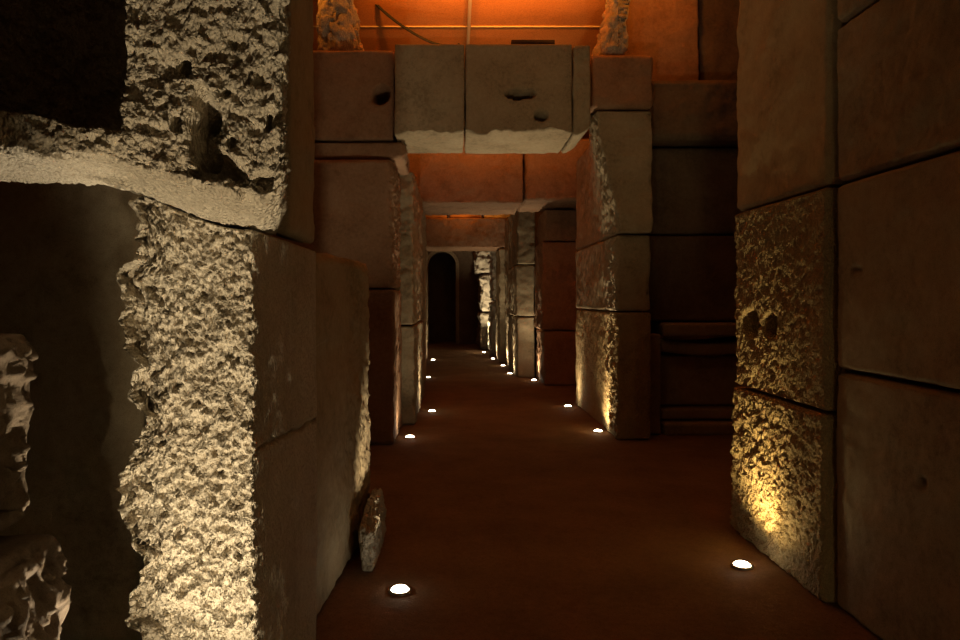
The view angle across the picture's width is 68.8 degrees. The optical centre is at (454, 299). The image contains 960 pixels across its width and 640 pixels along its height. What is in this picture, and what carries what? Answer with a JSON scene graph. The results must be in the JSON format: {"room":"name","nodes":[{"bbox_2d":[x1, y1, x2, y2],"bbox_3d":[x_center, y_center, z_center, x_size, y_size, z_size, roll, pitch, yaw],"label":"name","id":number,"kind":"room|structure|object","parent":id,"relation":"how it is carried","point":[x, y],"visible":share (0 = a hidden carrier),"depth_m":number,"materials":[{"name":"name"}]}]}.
{"room":"underground passage","nodes":[
{"label":"underground passage","id":0,"kind":"room"},
{"bbox_2d":[427,215,488,343],"bbox_3d":[0.000,-1.100,25.650,5.200,5.400,0.500,0,0,0],"label":"wall","id":1,"kind":"structure","parent":0,"point":[469,309],"depth_m":25.40,"materials":[{"name":"black stone"}]},
{"bbox_2d":[427,251,458,343],"bbox_3d":[-0.470,-0.135,25.368,1.240,3.470,0.056,0,0,0],"label":"arch surround","id":2,"kind":"object","parent":1,"relation":"attached to","point":[432,253],"visible":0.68,"depth_m":25.34,"materials":[{"name":"stone"}]},
{"bbox_2d":[313,0,605,138],"bbox_3d":[0.400,-4.100,11.500,9.207,0.209,31.407,0,0,0],"label":"ceiling","id":3,"kind":"structure","parent":0,"point":[406,12],"depth_m":10.02,"materials":[{"name":"orange paint"}]},
{"bbox_2d":[375,4,459,43],"bbox_3d":[-0.606,-3.865,9.670,1.419,0.680,0.108,0,0,-20],"label":"cable","id":4,"kind":"object","parent":3,"relation":"hanging from","point":[377,5],"visible":0.62,"depth_m":9.65,"materials":[{"name":"black rubber"}]},
{"bbox_2d":[314,26,599,26],"bbox_3d":[0.400,-3.986,10.200,5.200,0.021,0.020,0,0,0],"label":"rail","id":5,"kind":"object","parent":3,"relation":"attached to","point":[314,26],"visible":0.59,"depth_m":10.19,"materials":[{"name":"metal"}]},
{"bbox_2d":[466,0,471,44],"bbox_3d":[0.200,-3.965,10.750,0.050,0.060,5.500,0,0,0],"label":"rail","id":6,"kind":"object","parent":3,"relation":"attached to","point":[469,1],"visible":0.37,"depth_m":9.89,"materials":[{"name":"metal"}]},
{"bbox_2d":[429,211,543,341],"bbox_3d":[0.401,-1.306,27.101,9.250,6.047,0.471,0,0,0],"label":"wall","id":7,"kind":"structure","parent":0,"point":[442,266],"depth_m":26.89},
{"bbox_2d":[316,341,882,639],"bbox_3d":[0.480,1.600,11.592,9.360,0.031,31.185,0,0,0],"label":"floor","id":8,"kind":"structure","parent":0,"point":[508,517],"depth_m":4.74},
{"bbox_2d":[0,534,71,639],"bbox_3d":[-1.527,1.149,1.977,0.757,0.896,0.445,0,0,0],"label":"stone block","id":9,"kind":"object","parent":8,"relation":"on","point":[34,597],"visible":1,"depth_m":2.02,"materials":[{"name":"beige stone"}]},
{"bbox_2d":[0,334,37,530],"bbox_3d":[-1.586,0.395,1.986,0.641,0.585,0.427,0,0,0],"label":"stone block","id":10,"kind":"object","parent":9,"relation":"on","point":[17,356],"visible":1,"depth_m":2.10,"materials":[{"name":"beige stone"}]},
{"bbox_2d":[0,181,179,639],"bbox_3d":[-2.417,0.300,3.444,1.983,2.596,0.510,0,0,0],"label":"wall","id":11,"kind":"structure","parent":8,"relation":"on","point":[63,247],"depth_m":3.21,"materials":[{"name":"stone"}]},
{"bbox_2d":[116,196,316,639],"bbox_3d":[-0.835,0.637,2.573,0.487,1.925,1.000,0,0,0],"label":"stone block","id":12,"kind":"object","parent":8,"relation":"on","point":[218,489],"visible":0.98,"depth_m":2.13,"materials":[{"name":"stone"}]},
{"bbox_2d":[0,0,291,235],"bbox_3d":[-1.352,-0.807,2.102,1.900,1.179,0.852,0,0,0],"label":"stone block","id":13,"kind":"object","parent":12,"relation":"on","point":[181,104],"visible":0.98,"depth_m":1.72,"materials":[{"name":"stone"}]},
{"bbox_2d":[275,0,314,243],"bbox_3d":[-0.819,-1.470,2.813,0.442,2.452,0.509,0,0,0],"label":"stone block","id":14,"kind":"object","parent":12,"relation":"on","point":[297,224],"visible":0.3,"depth_m":2.76,"materials":[{"name":"stone"}]},
{"bbox_2d":[143,253,370,615],"bbox_3d":[-0.985,0.671,3.958,0.839,1.854,1.764,0,0,0],"label":"stone block","id":15,"kind":"object","parent":8,"relation":"on","point":[343,436],"visible":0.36,"depth_m":3.94,"materials":[{"name":"stone"}]},
{"bbox_2d":[358,488,386,570],"bbox_3d":[-0.520,1.423,4.420,0.136,0.348,0.704,0,0,0],"label":"stone block","id":16,"kind":"object","parent":8,"relation":"on","point":[372,528],"visible":1,"depth_m":4.23,"materials":[{"name":"stone"}]},
{"bbox_2d":[367,290,402,443],"bbox_3d":[-1.526,0.740,8.298,1.747,1.715,1.163,0,0,0],"label":"stone block","id":17,"kind":"object","parent":8,"relation":"on","point":[385,335],"visible":0.31,"depth_m":7.73,"materials":[{"name":"stone"}]},
{"bbox_2d":[272,160,400,288],"bbox_3d":[-1.533,-0.845,8.287,1.742,1.425,1.184,0,0,0],"label":"stone block","id":18,"kind":"object","parent":17,"relation":"on","point":[356,203],"visible":0.49,"depth_m":7.71,"materials":[{"name":"stone"}]},
{"bbox_2d":[315,142,409,174],"bbox_3d":[-1.472,-1.670,8.339,1.862,0.195,1.083,0,0,0],"label":"stone block","id":19,"kind":"object","parent":18,"relation":"on","point":[396,152],"visible":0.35,"depth_m":7.82,"materials":[{"name":"stone"}]},
{"bbox_2d":[313,51,396,142],"bbox_3d":[-1.536,-2.280,8.126,1.734,0.995,0.745,0,0,0],"label":"stone block","id":20,"kind":"object","parent":19,"relation":"on","point":[354,91],"visible":0.37,"depth_m":7.77,"materials":[{"name":"stone"}]},
{"bbox_2d":[316,0,363,50],"bbox_3d":[-1.320,-3.268,8.299,0.593,0.955,0.800,0,0,0],"label":"stone block","id":21,"kind":"object","parent":20,"relation":"on","point":[338,21],"visible":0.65,"depth_m":7.98,"materials":[{"name":"stone"}]},
{"bbox_2d":[394,44,464,152],"bbox_3d":[-0.276,-2.282,8.064,0.770,0.993,0.972,0,0,0],"label":"stone block","id":22,"kind":"object","parent":19,"relation":"on","point":[429,78],"visible":0.98,"depth_m":7.59,"materials":[{"name":"stone"}]},
{"bbox_2d":[464,44,571,153],"bbox_3d":[0.693,-2.280,8.063,1.168,0.998,0.971,0,0,0],"label":"stone block","id":23,"kind":"object","parent":22,"relation":"attached to","point":[518,97],"visible":0.98,"depth_m":7.59,"materials":[{"name":"stone"}]},
{"bbox_2d":[511,40,554,43],"bbox_3d":[0.860,-2.825,7.750,0.480,0.081,0.100,0,0,0],"label":"wooden bar","id":24,"kind":"object","parent":23,"relation":"on","point":[512,41],"visible":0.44,"depth_m":7.70,"materials":[{"name":"brown wood"}]},
{"bbox_2d":[388,584,411,595],"bbox_3d":[-0.301,1.595,3.836,0.128,0.056,0.128,0,0,0],"label":"uplight","id":25,"kind":"object","parent":8,"relation":"on","point":[397,590],"visible":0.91,"depth_m":3.81,"materials":[{"name":"glass"}]},
{"bbox_2d":[405,435,414,438],"bbox_3d":[-0.526,1.608,8.175,0.128,0.056,0.128,0,0,0],"label":"uplight","id":26,"kind":"object","parent":8,"relation":"on","point":[408,436],"visible":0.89,"depth_m":8.14,"materials":[{"name":"metal"}]},
{"bbox_2d":[401,320,424,424],"bbox_3d":[-0.994,0.966,10.268,1.035,1.266,2.667,0,0,0],"label":"stone block","id":27,"kind":"object","parent":8,"relation":"on","point":[412,365],"visible":0.37,"depth_m":8.98,"materials":[{"name":"stone"}]},
{"bbox_2d":[369,172,423,323],"bbox_3d":[-1.004,-0.664,10.268,1.019,1.967,2.666,0,0,0],"label":"stone block","id":28,"kind":"object","parent":27,"relation":"on","point":[411,202],"visible":0.34,"depth_m":8.97,"materials":[{"name":"stone"}]},
{"bbox_2d":[421,211,426,383],"bbox_3d":[-1.073,-0.025,12.766,1.076,3.246,2.269,0,0,0],"label":"stone block","id":29,"kind":"object","parent":8,"relation":"on","point":[424,276],"visible":0.16,"depth_m":13.16,"materials":[{"name":"stone"}]},
{"bbox_2d":[407,146,522,215],"bbox_3d":[-0.209,-2.239,12.891,2.789,1.157,1.816,0,0,0],"label":"stone block","id":30,"kind":"object","parent":29,"relation":"on","point":[463,183],"visible":0.5,"depth_m":12.02,"materials":[{"name":"stone"}]},
{"bbox_2d":[426,252,427,358],"bbox_3d":[-1.210,0.135,18.647,0.997,2.926,1.504,0,0,0],"label":"stone block","id":31,"kind":"object","parent":8,"relation":"on","point":[427,252],"visible":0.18,"depth_m":18.70,"materials":[{"name":"stone"}]},
{"bbox_2d":[426,218,506,250],"bbox_3d":[0.102,-1.720,18.646,3.611,0.758,1.510,0,0,0],"label":"stone block","id":32,"kind":"object","parent":31,"relation":"on","point":[442,234],"visible":0.49,"depth_m":17.92,"materials":[{"name":"stone"}]},
{"bbox_2d":[425,215,447,217],"bbox_3d":[-0.740,-2.505,18.797,1.128,0.787,1.199,0,0,0],"label":"stone block","id":33,"kind":"object","parent":32,"relation":"on","point":[427,216],"visible":0.04,"depth_m":18.23,"materials":[{"name":"stone"}]},
{"bbox_2d":[449,214,481,217],"bbox_3d":[0.272,-2.506,18.748,0.899,0.787,1.302,0,0,0],"label":"stone block","id":34,"kind":"object","parent":32,"relation":"on","point":[467,215],"visible":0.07,"depth_m":18.13,"materials":[{"name":"stone"}]},
{"bbox_2d":[483,214,510,217],"bbox_3d":[1.319,-2.505,18.767,1.171,0.788,1.266,0,0,0],"label":"stone block","id":35,"kind":"object","parent":32,"relation":"on","point":[501,215],"visible":0.03,"depth_m":18.19,"materials":[{"name":"stone"}]},
{"bbox_2d":[475,312,488,348],"bbox_3d":[1.305,0.999,23.838,1.213,1.172,2.707,0,0,0],"label":"stone block","id":36,"kind":"object","parent":8,"relation":"on","point":[482,340],"visible":0.34,"depth_m":22.58,"materials":[{"name":"stone"}]},
{"bbox_2d":[477,274,495,310],"bbox_3d":[1.353,-0.230,23.844,1.151,1.213,2.688,0,0,0],"label":"stone block","id":37,"kind":"object","parent":36,"relation":"on","point":[484,300],"visible":0.35,"depth_m":22.59,"materials":[{"name":"stone"}]},
{"bbox_2d":[473,251,490,274],"bbox_3d":[1.283,-1.380,23.839,1.320,1.014,2.712,0,0,0],"label":"stone block","id":38,"kind":"object","parent":37,"relation":"on","point":[482,261],"visible":0.31,"depth_m":22.57,"materials":[{"name":"stone"}]},
{"bbox_2d":[487,302,495,353],"bbox_3d":[1.448,0.825,21.049,0.981,1.523,1.914,0,0,0],"label":"stone block","id":39,"kind":"object","parent":8,"relation":"on","point":[491,322],"visible":0.34,"depth_m":20.21,"materials":[{"name":"stone"}]},
{"bbox_2d":[489,251,496,300],"bbox_3d":[1.454,-0.979,21.040,0.900,2.010,1.901,0,0,0],"label":"stone block","id":40,"kind":"object","parent":39,"relation":"on","point":[492,270],"visible":0.3,"depth_m":20.22,"materials":[{"name":"stone"}]},
{"bbox_2d":[495,248,505,361],"bbox_3d":[1.505,0.135,18.644,0.813,2.926,1.512,0,0,0],"label":"stone block","id":41,"kind":"object","parent":8,"relation":"on","point":[500,258],"visible":0.38,"depth_m":17.93,"materials":[{"name":"stone"}]},
{"bbox_2d":[504,216,534,366],"bbox_3d":[1.579,-0.200,17.220,0.673,3.596,1.262,0,0,0],"label":"stone block","id":42,"kind":"object","parent":8,"relation":"on","point":[507,223],"visible":0.31,"depth_m":17.04,"materials":[{"name":"stone"}]},
{"bbox_2d":[509,315,534,376],"bbox_3d":[1.458,0.975,15.489,0.414,1.244,2.017,0,0,0],"label":"stone block","id":43,"kind":"object","parent":8,"relation":"on","point":[521,328],"visible":0.95,"depth_m":14.51,"materials":[{"name":"stone"}]},
{"bbox_2d":[508,265,534,315],"bbox_3d":[1.450,-0.194,15.496,0.436,1.065,2.003,0,0,0],"label":"stone block","id":44,"kind":"object","parent":43,"relation":"on","point":[521,278],"visible":1,"depth_m":14.52,"materials":[{"name":"stone"}]},
{"bbox_2d":[509,211,534,267],"bbox_3d":[1.477,-1.370,15.487,0.432,1.255,2.026,0,0,0],"label":"stone block","id":45,"kind":"object","parent":44,"relation":"on","point":[522,224],"visible":0.8,"depth_m":14.50,"materials":[{"name":"stone"}]},
{"bbox_2d":[536,329,575,384],"bbox_3d":[2.273,1.090,13.744,1.263,1.014,1.310,0,0,0],"label":"stone block","id":46,"kind":"object","parent":8,"relation":"on","point":[556,349],"visible":0.49,"depth_m":13.12,"materials":[{"name":"stone"}]},
{"bbox_2d":[534,242,596,329],"bbox_3d":[2.253,-0.265,13.770,1.311,1.666,1.258,0,0,0],"label":"stone block","id":47,"kind":"object","parent":46,"relation":"on","point":[555,262],"visible":0.58,"depth_m":13.17,"materials":[{"name":"stone"}]},
{"bbox_2d":[537,210,576,244],"bbox_3d":[2.285,-1.405,13.746,1.237,0.585,1.307,0,0,0],"label":"stone block","id":48,"kind":"object","parent":47,"relation":"on","point":[553,225],"visible":0.43,"depth_m":13.12,"materials":[{"name":"stone"}]},
{"bbox_2d":[517,139,589,211],"bbox_3d":[1.903,-2.270,12.967,1.425,1.098,1.666,0,0,0],"label":"stone block","id":49,"kind":"object","parent":48,"relation":"on","point":[549,179],"visible":0.44,"depth_m":12.17,"materials":[{"name":"stone"}]},
{"bbox_2d":[575,310,651,438],"bbox_3d":[2.035,0.870,9.363,0.441,1.458,2.772,0,0,0],"label":"stone block","id":50,"kind":"object","parent":8,"relation":"on","point":[613,348],"visible":1,"depth_m":8.07,"materials":[{"name":"stone"}]},
{"bbox_2d":[575,235,650,310],"bbox_3d":[2.040,-0.310,9.358,0.464,0.876,2.686,0,0,0],"label":"stone block","id":51,"kind":"object","parent":50,"relation":"on","point":[613,273],"visible":1,"depth_m":8.05,"materials":[{"name":"stone"}]},
{"bbox_2d":[576,111,652,249],"bbox_3d":[1.924,-1.455,9.335,0.689,1.386,2.833,0,0,0],"label":"stone block","id":52,"kind":"object","parent":51,"relation":"on","point":[614,197],"visible":0.9,"depth_m":7.94,"materials":[{"name":"stone"}]},
{"bbox_2d":[561,45,592,152],"bbox_3d":[1.742,-2.280,8.074,0.926,0.997,0.959,0,0,0],"label":"stone block","id":53,"kind":"object","parent":52,"relation":"on","point":[581,89],"visible":0.25,"depth_m":7.62,"materials":[{"name":"stone"}]},
{"bbox_2d":[590,55,652,113],"bbox_3d":[1.893,-2.472,8.047,0.711,0.609,0.300,0,0,0],"label":"stone block","id":54,"kind":"object","parent":52,"relation":"on","point":[617,83],"visible":0.86,"depth_m":7.91,"materials":[{"name":"stone"}]},
{"bbox_2d":[591,0,629,55],"bbox_3d":[1.860,-3.275,8.303,0.460,0.941,0.793,0,0,0],"label":"stone block","id":55,"kind":"object","parent":54,"relation":"on","point":[612,38],"visible":0.72,"depth_m":8.03,"materials":[{"name":"stone"}]},
{"bbox_2d":[650,333,660,433],"bbox_3d":[2.365,1.001,8.452,0.188,1.191,0.291,0,0,0],"label":"stone block","id":56,"kind":"object","parent":8,"relation":"on","point":[655,341],"visible":0.44,"depth_m":8.32,"materials":[{"name":"stone"}]},
{"bbox_2d":[660,418,734,434],"bbox_3d":[3.190,1.540,8.797,1.414,0.153,1.000,0,0,0],"label":"stone block","id":57,"kind":"object","parent":8,"relation":"on","point":[668,426],"visible":0.42,"depth_m":8.31,"materials":[{"name":"stone"}]},
{"bbox_2d":[660,405,733,418],"bbox_3d":[3.191,1.380,8.874,1.411,0.134,0.847,0,0,0],"label":"stone block","id":58,"kind":"object","parent":57,"relation":"on","point":[666,411],"visible":0.41,"depth_m":8.46,"materials":[{"name":"stone"}]},
{"bbox_2d":[660,352,744,404],"bbox_3d":[3.189,0.990,8.948,1.419,0.614,0.702,0,0,0],"label":"stone block","id":59,"kind":"object","parent":58,"relation":"on","point":[685,379],"visible":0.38,"depth_m":8.61,"materials":[{"name":"stone"}]},
{"bbox_2d":[661,336,736,355],"bbox_3d":[3.190,0.565,8.875,1.415,0.222,0.843,0,0,0],"label":"stone block","id":60,"kind":"object","parent":59,"relation":"on","point":[723,345],"visible":0.66,"depth_m":8.46,"materials":[{"name":"stone"}]},
{"bbox_2d":[651,321,736,335],"bbox_3d":[3.190,0.355,8.826,1.415,0.164,0.949,0,0,0],"label":"stone block","id":61,"kind":"object","parent":60,"relation":"on","point":[664,328],"visible":0.67,"depth_m":8.36,"materials":[{"name":"stone"}]},
{"bbox_2d":[627,236,737,320],"bbox_3d":[3.085,-0.266,8.897,1.641,1.046,0.805,0,0,0],"label":"stone block","id":62,"kind":"object","parent":61,"relation":"on","point":[692,278],"visible":0.54,"depth_m":8.51,"materials":[{"name":"beige stone"}]},
{"bbox_2d":[645,148,745,235],"bbox_3d":[3.084,-1.330,8.897,1.634,1.054,0.804,0,0,0],"label":"stone block","id":63,"kind":"object","parent":62,"relation":"on","point":[694,190],"visible":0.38,"depth_m":8.51,"materials":[{"name":"beige stone"}]},
{"bbox_2d":[649,80,737,147],"bbox_3d":[3.091,-2.250,8.771,1.634,0.736,1.057,0,0,0],"label":"stone block","id":64,"kind":"object","parent":63,"relation":"on","point":[686,113],"visible":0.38,"depth_m":8.27,"materials":[{"name":"beige stone"}]},
{"bbox_2d":[623,0,698,80],"bbox_3d":[2.545,-3.263,8.956,0.969,1.270,0.686,0,0,0],"label":"stone block","id":65,"kind":"object","parent":64,"relation":"on","point":[666,31],"visible":0.5,"depth_m":8.64,"materials":[{"name":"stone"}]},
{"bbox_2d":[698,0,739,79],"bbox_3d":[3.673,-3.270,9.021,1.269,1.255,0.560,0,0,0],"label":"stone block","id":66,"kind":"object","parent":64,"relation":"on","point":[718,51],"visible":0.25,"depth_m":8.77,"materials":[{"name":"beige stone"}]},
{"bbox_2d":[731,560,753,570],"bbox_3d":[1.720,1.595,4.195,0.128,0.056,0.128,0,0,0],"label":"uplight","id":67,"kind":"object","parent":8,"relation":"on","point":[739,565],"visible":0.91,"depth_m":4.17,"materials":[{"name":"glass"}]},
{"bbox_2d":[730,387,837,601],"bbox_3d":[2.401,1.100,4.299,1.005,0.993,1.266,0,0,0],"label":"stone block","id":68,"kind":"object","parent":8,"relation":"on","point":[783,472],"visible":0.47,"depth_m":4.07,"materials":[{"name":"stone"}]},
{"bbox_2d":[734,188,859,410],"bbox_3d":[2.412,-0.004,4.278,0.984,1.184,1.214,0,0,0],"label":"stone block","id":69,"kind":"object","parent":68,"relation":"on","point":[786,293],"visible":0.56,"depth_m":4.04,"materials":[{"name":"stone"}]},
{"bbox_2d":[736,0,854,210],"bbox_3d":[2.424,-1.655,4.291,0.955,2.085,1.228,0,0,0],"label":"stone block","id":70,"kind":"object","parent":69,"relation":"on","point":[787,103],"visible":0.44,"depth_m":4.14,"materials":[{"name":"stone"}]},
{"bbox_2d":[836,372,959,639],"bbox_3d":[2.436,0.985,2.929,0.930,1.224,1.458,0,0,0],"label":"stone block","id":71,"kind":"object","parent":8,"relation":"on","point":[898,440],"visible":0.97,"depth_m":3.12,"materials":[{"name":"stone"}]},
{"bbox_2d":[838,151,959,389],"bbox_3d":[2.438,-0.120,2.924,0.929,0.954,1.448,0,0,0],"label":"stone block","id":72,"kind":"object","parent":71,"relation":"on","point":[899,229],"visible":1,"depth_m":3.11,"materials":[{"name":"stone"}]},
{"bbox_2d":[837,0,959,180],"bbox_3d":[2.437,-1.015,2.929,0.940,0.805,1.470,0,0,0],"label":"stone block","id":73,"kind":"object","parent":72,"relation":"on","point":[898,63],"visible":0.93,"depth_m":3.14,"materials":[{"name":"stone"}]},
{"bbox_2d":[837,0,879,22],"bbox_3d":[2.439,-2.065,2.927,0.933,1.265,1.462,0,0,0],"label":"stone block","id":74,"kind":"object","parent":73,"relation":"on","point":[847,10],"visible":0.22,"depth_m":3.52,"materials":[{"name":"stone"}]},
{"bbox_2d":[660,335,720,351],"bbox_3d":[5.001,-1.299,11.549,0.467,6.056,31.553,0,0,0],"label":"wall","id":75,"kind":"structure","parent":0,"point":[663,337],"depth_m":14.51,"materials":[{"name":"brown stone"}]}
]}

